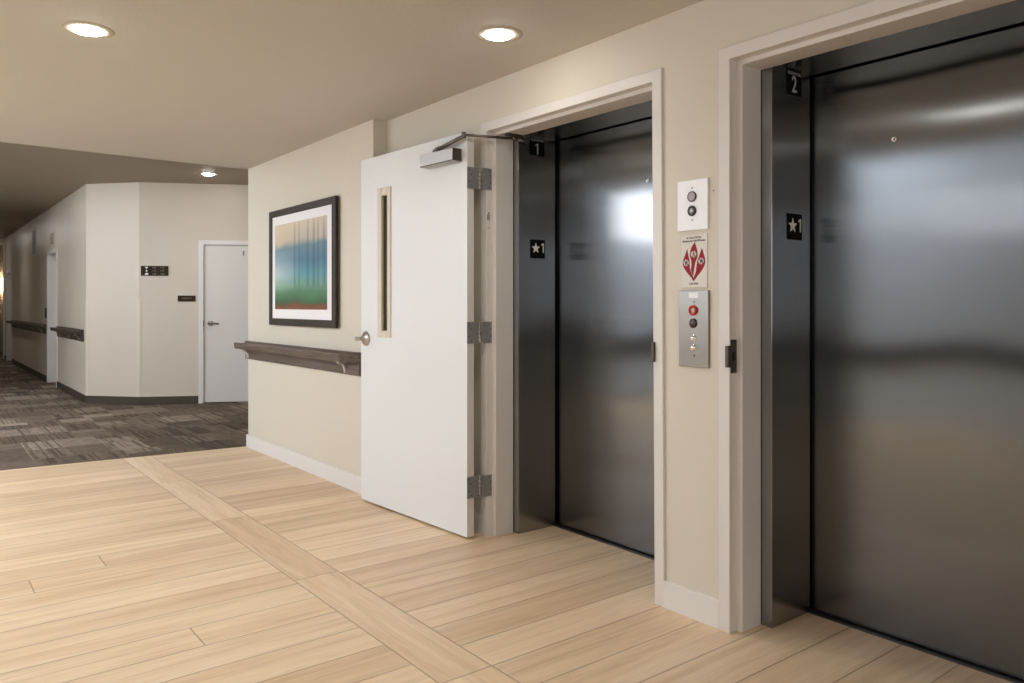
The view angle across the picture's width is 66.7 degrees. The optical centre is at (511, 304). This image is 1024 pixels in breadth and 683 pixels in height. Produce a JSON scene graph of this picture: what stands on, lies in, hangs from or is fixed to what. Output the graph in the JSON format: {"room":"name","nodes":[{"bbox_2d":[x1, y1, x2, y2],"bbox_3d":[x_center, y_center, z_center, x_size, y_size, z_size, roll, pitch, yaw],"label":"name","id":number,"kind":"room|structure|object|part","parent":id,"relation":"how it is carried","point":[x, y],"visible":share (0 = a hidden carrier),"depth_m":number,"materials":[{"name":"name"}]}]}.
{"room":"elevator lobby","nodes":[
{"label":"elevator lobby","id":0,"kind":"room"},
{"bbox_2d":[0,247,2,351],"bbox_3d":[-12.946,-0.140,18.323,3.120,2.700,3.420,0,0,-38],"label":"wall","id":1,"kind":"structure","parent":0,"point":[1,248],"depth_m":20.13,"materials":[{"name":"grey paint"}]},
{"bbox_2d":[5,185,85,394],"bbox_3d":[-8.240,-0.140,13.541,0.140,2.700,9.910,0,0,-38],"label":"wall","id":2,"kind":"structure","parent":0,"point":[67,218],"depth_m":11.54,"materials":[{"name":"grey paint"}]},
{"bbox_2d":[6,269,11,362],"bbox_3d":[-10.696,0.225,16.673,0.142,1.970,1.040,0,0,-38],"label":"door frame","id":3,"kind":"structure","parent":2,"relation":"attached to","point":[8,272],"depth_m":17.00,"materials":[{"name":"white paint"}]},
{"bbox_2d":[6,320,46,333],"bbox_3d":[-8.892,0.380,14.168,0.116,0.150,4.920,0,0,-38],"label":"handrail","id":4,"kind":"object","parent":2,"relation":"attached to","point":[36,327],"visible":1,"depth_m":13.48,"materials":[{"name":"brown wood"}]},
{"bbox_3d":[-8.899,0.340,14.162,0.097,0.065,4.920,0,0,-38],"label":"rail","id":5,"kind":"part","parent":4,"relation":"part of","materials":[{"name":"brown wood"}]},
{"bbox_2d":[32,227,35,256],"bbox_3d":[-8.237,-1.080,13.410,0.016,0.480,0.400,0,0,-38],"label":"air vent","id":6,"kind":"object","parent":2,"relation":"in","point":[34,229],"visible":1,"depth_m":13.32,"materials":[{"name":"grey metal"}]},
{"bbox_2d":[32,230,34,253],"bbox_3d":[-8.241,-1.077,13.407,0.005,0.394,0.300,0,0,-38],"label":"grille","id":7,"kind":"object","parent":6,"relation":"attached to","point":[33,231],"depth_m":13.41,"materials":[{"name":"grey metal"}]},
{"bbox_2d":[4,355,85,402],"bbox_3d":[-8.299,1.163,13.495,0.010,0.095,9.910,0,0,-38],"label":"baseboard","id":8,"kind":"structure","parent":2,"relation":"attached to","point":[68,390],"depth_m":11.33,"materials":[{"name":"plastic"}]},
{"bbox_2d":[47,248,56,387],"bbox_3d":[-6.914,0.185,11.823,0.142,2.050,1.000,0,0,-38],"label":"door frame","id":9,"kind":"structure","parent":2,"relation":"attached to","point":[51,254],"depth_m":12.15,"materials":[{"name":"white paint"}]},
{"bbox_2d":[50,231,54,245],"bbox_3d":[-6.933,-0.995,11.739,0.016,0.200,0.380,0,0,-38],"label":"air vent","id":10,"kind":"object","parent":2,"relation":"in","point":[52,235],"visible":1,"depth_m":11.67,"materials":[{"name":"grey metal"}]},
{"bbox_2d":[50,233,53,244],"bbox_3d":[-6.937,-0.998,11.735,0.005,0.156,0.300,0,0,-38],"label":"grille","id":11,"kind":"object","parent":10,"relation":"attached to","point":[51,234],"depth_m":11.72,"materials":[{"name":"grey metal"}]},
{"bbox_2d":[50,326,83,341],"bbox_3d":[-6.011,0.380,10.473,0.116,0.150,2.050,0,0,-38],"label":"handrail","id":12,"kind":"object","parent":2,"relation":"attached to","point":[65,332],"visible":1,"depth_m":10.19,"materials":[{"name":"brown wood"}]},
{"bbox_3d":[-6.018,0.340,10.467,0.097,0.065,2.050,0,0,-38],"label":"rail","id":13,"kind":"part","parent":12,"relation":"part of","materials":[{"name":"brown wood"}]},
{"bbox_2d":[86,182,138,396],"bbox_3d":[-4.876,-0.140,9.577,0.735,2.700,0.120,0,0,11],"label":"wall","id":14,"kind":"structure","parent":0,"point":[112,209],"depth_m":9.52,"materials":[{"name":"grey paint"}]},
{"bbox_2d":[85,299,87,395],"bbox_3d":[-5.246,0.520,9.593,0.051,1.190,0.013,0,0,32],"label":"guard","id":15,"kind":"object","parent":14,"relation":"attached to","point":[86,300],"visible":1,"depth_m":9.59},
{"bbox_2d":[86,396,138,404],"bbox_3d":[-4.887,1.163,9.513,0.739,0.095,0.011,0,0,11],"label":"baseboard","id":16,"kind":"structure","parent":14,"relation":"attached to","point":[89,399],"depth_m":9.51,"materials":[{"name":"plastic"}]},
{"bbox_2d":[0,352,247,469],"bbox_3d":[-9.669,1.236,13.780,6.900,0.049,20.376,0,0,-38],"label":"floor","id":17,"kind":"structure","parent":0,"point":[41,424],"depth_m":7.76,"materials":[{"name":"grey carpet"}]},
{"bbox_2d":[0,142,247,246],"bbox_3d":[-8.750,-1.540,14.472,4.600,0.100,20.414,0,0,-38],"label":"ceiling","id":18,"kind":"structure","parent":0,"point":[33,179],"depth_m":8.89,"materials":[{"name":"paint"}]},
{"bbox_2d":[199,172,217,175],"bbox_3d":[-3.451,-1.482,8.848,0.206,0.020,0.206,0,0,-38],"label":"recessed light","id":19,"kind":"object","parent":18,"relation":"in","point":[202,173],"visible":1,"depth_m":8.81,"materials":[{"name":"white"}]},
{"bbox_2d":[139,182,247,396],"bbox_3d":[-3.357,-0.140,9.708,2.396,2.700,0.120,0,0,-10],"label":"wall","id":20,"kind":"structure","parent":0,"point":[173,217],"depth_m":9.52,"materials":[{"name":"grey paint"}]},
{"bbox_2d":[137,299,140,396],"bbox_3d":[-4.527,0.520,9.447,0.052,1.190,0.009,0,0,1],"label":"guard","id":21,"kind":"object","parent":20,"relation":"attached to","point":[138,300],"visible":1,"depth_m":9.45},
{"bbox_2d":[141,266,167,275],"bbox_3d":[-4.349,-0.416,9.473,0.315,0.120,0.008,0,0,-10],"label":"sign","id":22,"kind":"object","parent":20,"relation":"attached to","point":[145,270],"visible":1,"depth_m":9.47,"materials":[{"name":"brown plastic"}]},
{"bbox_2d":[139,396,197,404],"bbox_3d":[-3.346,1.163,9.644,2.396,0.095,0.012,0,0,-10],"label":"baseboard","id":23,"kind":"structure","parent":20,"relation":"attached to","point":[162,399],"depth_m":9.49,"materials":[{"name":"plastic"}]},
{"bbox_2d":[178,296,195,301],"bbox_3d":[-3.986,-0.079,9.535,0.206,0.074,0.007,0,0,-10],"label":"room sign","id":24,"kind":"object","parent":20,"relation":"attached to","point":[180,298],"visible":1,"depth_m":9.53,"materials":[{"name":"brown plastic"}]},
{"bbox_2d":[198,240,247,403],"bbox_3d":[-3.347,0.207,9.692,1.034,2.006,0.114,0,0,-10],"label":"door frame","id":25,"kind":"structure","parent":20,"relation":"attached to","point":[201,243],"depth_m":9.56,"materials":[{"name":"white paint"}]},
{"bbox_2d":[204,245,247,401],"bbox_3d":[-3.341,0.229,9.654,0.914,1.938,0.103,0,0,-10],"label":"door","id":26,"kind":"structure","parent":20,"relation":"in","point":[225,266],"depth_m":9.62,"materials":[{"name":"paint"}]},
{"bbox_2d":[248,119,385,476],"bbox_3d":[-0.776,-0.140,6.370,1.989,2.700,2.250,0,0,-38],"label":"wall","id":27,"kind":"structure","parent":0,"point":[315,414],"depth_m":5.57,"materials":[{"name":"beige paint"}]},
{"bbox_2d":[234,341,360,375],"bbox_3d":[-1.659,0.380,5.789,0.116,0.150,2.110,0,0,-38],"label":"handrail","id":28,"kind":"object","parent":27,"relation":"attached to","point":[338,361],"visible":0.96,"depth_m":5.56,"materials":[{"name":"brown wood"}]},
{"bbox_3d":[-1.666,0.340,5.783,0.097,0.065,2.110,0,0,-38],"label":"rail","id":29,"kind":"part","parent":28,"relation":"part of","materials":[{"name":"brown wood"}]},
{"bbox_2d":[269,195,337,327],"bbox_3d":[-1.545,-0.290,5.707,0.031,0.891,1.210,0,0,-38],"label":"framed picture","id":30,"kind":"object","parent":27,"relation":"attached to","point":[303,238],"visible":1,"depth_m":5.62,"materials":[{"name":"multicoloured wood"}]},
{"bbox_2d":[275,215,326,309],"bbox_3d":[-1.560,-0.292,5.711,0.001,0.651,0.950,0,0,-38],"label":"print","id":31,"kind":"object","parent":30,"relation":"attached to","point":[300,242],"depth_m":5.68},
{"bbox_2d":[246,434,360,493],"bbox_3d":[-1.569,1.157,5.759,0.014,0.107,2.263,0,0,-38],"label":"baseboard","id":32,"kind":"structure","parent":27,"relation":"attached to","point":[348,480],"depth_m":5.63,"materials":[{"name":"white paint"}]},
{"bbox_2d":[0,0,703,169],"bbox_3d":[-0.159,-1.376,2.074,2.900,0.428,9.868,0,0,-38],"label":"ceiling","id":33,"kind":"structure","parent":0,"point":[240,84],"depth_m":3.70,"materials":[{"name":"paint"}]},
{"bbox_2d":[59,21,114,37],"bbox_3d":[-1.791,-1.154,3.283,0.206,0.020,0.206,0,0,-38],"label":"recessed light","id":34,"kind":"object","parent":33,"relation":"in","point":[79,28],"visible":1,"depth_m":3.26,"materials":[{"name":"white"}]},
{"bbox_2d":[475,25,522,41],"bbox_3d":[-0.057,-1.154,3.339,0.206,0.020,0.206,0,0,-38],"label":"recessed light","id":35,"kind":"object","parent":33,"relation":"in","point":[498,33],"visible":1,"depth_m":3.31,"materials":[{"name":"white"}]},
{"bbox_2d":[0,446,1012,682],"bbox_3d":[-1.102,1.235,1.575,5.400,0.050,10.240,0,0,-38],"label":"floor","id":36,"kind":"structure","parent":0,"point":[244,564],"depth_m":3.17,"materials":[{"name":"brown wood"}]},
{"bbox_2d":[4,446,243,469],"bbox_3d":[-4.122,1.211,5.449,5.417,0.006,0.010,0,0,-34],"label":"trim","id":37,"kind":"structure","parent":36,"relation":"on","point":[239,446],"depth_m":6.13,"materials":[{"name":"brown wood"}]},
{"bbox_2d":[554,523,654,559],"bbox_3d":[0.566,1.224,3.884,0.070,0.031,1.074,0,0,-38],"label":"sill","id":38,"kind":"structure","parent":36,"relation":"on","point":[578,532],"depth_m":3.98,"materials":[{"name":"brown metal"}]},
{"bbox_2d":[808,608,1023,682],"bbox_3d":[1.501,1.224,2.685,0.070,0.031,1.066,0,0,-38],"label":"sill","id":39,"kind":"structure","parent":36,"relation":"on","point":[939,654],"depth_m":2.75,"materials":[{"name":"brown metal"}]},
{"bbox_2d":[386,0,874,599],"bbox_3d":[1.585,0.024,1.994,0.147,2.372,7.595,0,0,-38],"label":"wall","id":40,"kind":"structure","parent":0,"point":[686,42],"depth_m":3.07,"materials":[{"name":"beige paint"}]},
{"bbox_2d":[354,132,528,537],"bbox_3d":[-0.504,0.152,4.351,1.243,2.091,0.331,0,0,36],"label":"door","id":41,"kind":"structure","parent":40,"relation":"in","point":[419,331],"depth_m":4.34,"materials":[{"name":"white paint"}]},
{"bbox_3d":[-0.737,-0.252,4.624,0.060,0.888,0.143,0,0,-41],"label":"vision frame","id":42,"kind":"part","parent":41,"relation":"part of","materials":[{"name":"metal"}]},
{"bbox_3d":[-0.327,-0.846,4.069,0.029,0.072,0.277,0,0,-41],"label":"closer arm","id":43,"kind":"part","parent":41,"relation":"part of","materials":[{"name":"metal"}]},
{"bbox_2d":[530,137,543,156],"bbox_3d":[0.136,-0.850,4.190,0.102,0.094,0.003,0,0,-38],"label":"sign","id":44,"kind":"object","parent":40,"relation":"attached to","point":[536,145],"visible":1,"depth_m":4.19,"materials":[{"name":"black plastic"}]},
{"bbox_2d":[530,239,544,258],"bbox_3d":[0.138,-0.301,4.192,0.102,0.100,0.003,0,0,-38],"label":"sign","id":45,"kind":"object","parent":40,"relation":"attached to","point":[537,247],"visible":1,"depth_m":4.19,"materials":[{"name":"black plastic"}]},
{"bbox_2d":[481,68,665,606],"bbox_3d":[0.273,0.129,3.648,0.188,2.163,1.257,0,0,-38],"label":"door frame","id":46,"kind":"structure","parent":40,"relation":"attached to","point":[496,154],"depth_m":4.07,"materials":[{"name":"white paint"}]},
{"bbox_3d":[-0.123,-0.445,4.065,0.024,0.095,0.003,0,0,-38],"label":"contact plate","id":47,"kind":"part","parent":46,"relation":"part of","materials":[{"name":"white paint"}]},
{"bbox_3d":[0.587,0.190,3.161,0.051,0.124,0.015,0,0,-38],"label":"strike plate","id":48,"kind":"part","parent":46,"relation":"part of","materials":[{"name":"brown metal"}]},
{"bbox_2d":[513,100,651,533],"bbox_3d":[0.446,0.030,3.792,0.256,2.360,1.302,0,0,-38],"label":"frame","id":49,"kind":"object","parent":40,"relation":"attached to","point":[533,176],"visible":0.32,"depth_m":4.17,"materials":[{"name":"metal"}]},
{"bbox_2d":[474,511,718,628],"bbox_3d":[1.523,1.157,1.946,0.011,0.107,7.595,0,0,-38],"label":"baseboard","id":50,"kind":"structure","parent":40,"relation":"attached to","point":[697,606],"depth_m":3.01,"materials":[{"name":"white paint"}]},
{"bbox_2d":[555,116,654,555],"bbox_3d":[0.574,0.126,3.890,0.034,2.152,1.134,0,0,-38],"label":"door","id":51,"kind":"structure","parent":40,"relation":"in","point":[604,368],"depth_m":4.00,"materials":[{"name":"metal"}]},
{"bbox_2d":[678,178,708,231],"bbox_3d":[0.696,-0.385,3.003,0.016,0.194,0.146,0,0,-38],"label":"station","id":52,"kind":"object","parent":40,"relation":"attached to","point":[693,195],"visible":1,"depth_m":2.99,"materials":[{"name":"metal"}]},
{"bbox_2d":[687,206,695,215],"bbox_3d":[0.693,-0.363,3.001,0.005,0.041,0.041,0,0,-38],"label":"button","id":53,"kind":"object","parent":52,"relation":"attached to","point":[691,210],"depth_m":3.00,"materials":[{"name":"metal"}]},
{"bbox_2d":[679,290,709,367],"bbox_3d":[0.698,0.091,2.997,0.020,0.295,0.142,0,0,-38],"label":"station","id":54,"kind":"object","parent":40,"relation":"attached to","point":[694,305],"visible":1,"depth_m":2.99,"materials":[{"name":"metal"}]},
{"bbox_3d":[0.699,-0.037,2.996,0.001,0.021,0.047,0,0,-38],"label":"label plate","id":55,"kind":"part","parent":54,"relation":"part of","materials":[{"name":"white plastic"}]},
{"bbox_2d":[681,233,707,287],"bbox_3d":[0.702,-0.170,3.003,0.006,0.207,0.127,0,0,-38],"label":"notice","id":56,"kind":"object","parent":40,"relation":"attached to","point":[694,247],"visible":1,"depth_m":3.00,"materials":[{"name":"white paper"}]},
{"bbox_2d":[786,69,801,97],"bbox_3d":[1.087,-0.854,2.997,0.102,0.094,0.003,0,0,-38],"label":"sign","id":57,"kind":"object","parent":40,"relation":"attached to","point":[793,78],"visible":1,"depth_m":3.00,"materials":[{"name":"black plastic"}]},
{"bbox_2d":[787,213,801,240],"bbox_3d":[1.089,-0.301,2.999,0.102,0.100,0.003,0,0,-38],"label":"sign","id":58,"kind":"object","parent":40,"relation":"attached to","point":[794,221],"visible":1,"depth_m":3.00,"materials":[{"name":"black plastic"}]},
{"bbox_2d":[719,0,1014,633],"bbox_3d":[1.211,0.129,2.459,0.172,2.163,1.242,0,0,-38],"label":"door frame","id":59,"kind":"structure","parent":40,"relation":"attached to","point":[741,64],"depth_m":2.88,"materials":[{"name":"white paint"}]},
{"bbox_3d":[0.809,0.190,2.876,0.051,0.124,0.015,0,0,-38],"label":"strike plate","id":60,"kind":"part","parent":59,"relation":"part of","materials":[{"name":"brown metal"}]},
{"bbox_2d":[761,0,1023,627],"bbox_3d":[1.382,0.030,2.592,0.256,2.360,1.302,0,0,-38],"label":"frame","id":61,"kind":"object","parent":40,"relation":"attached to","point":[785,118],"visible":0.56,"depth_m":2.95,"materials":[{"name":"metal"}]},
{"bbox_2d":[810,22,1023,678],"bbox_3d":[1.509,0.126,2.691,0.034,2.152,1.126,0,0,-38],"label":"door","id":62,"kind":"structure","parent":40,"relation":"in","point":[917,155],"depth_m":2.76,"materials":[{"name":"metal"}]},
{"bbox_3d":[-11.978,-0.140,16.985,3.000,2.700,0.120,0,0,-38],"label":"wall","id":63,"kind":"structure","parent":0,"visible":0},
{"bbox_2d":[0,242,4,358],"bbox_3d":[-11.974,-0.095,16.986,1.508,2.610,0.145,0,0,-38],"label":"door frame","id":64,"kind":"structure","parent":63,"relation":"attached to","point":[1,243],"depth_m":17.39,"materials":[{"name":"white paint"}]}
]}

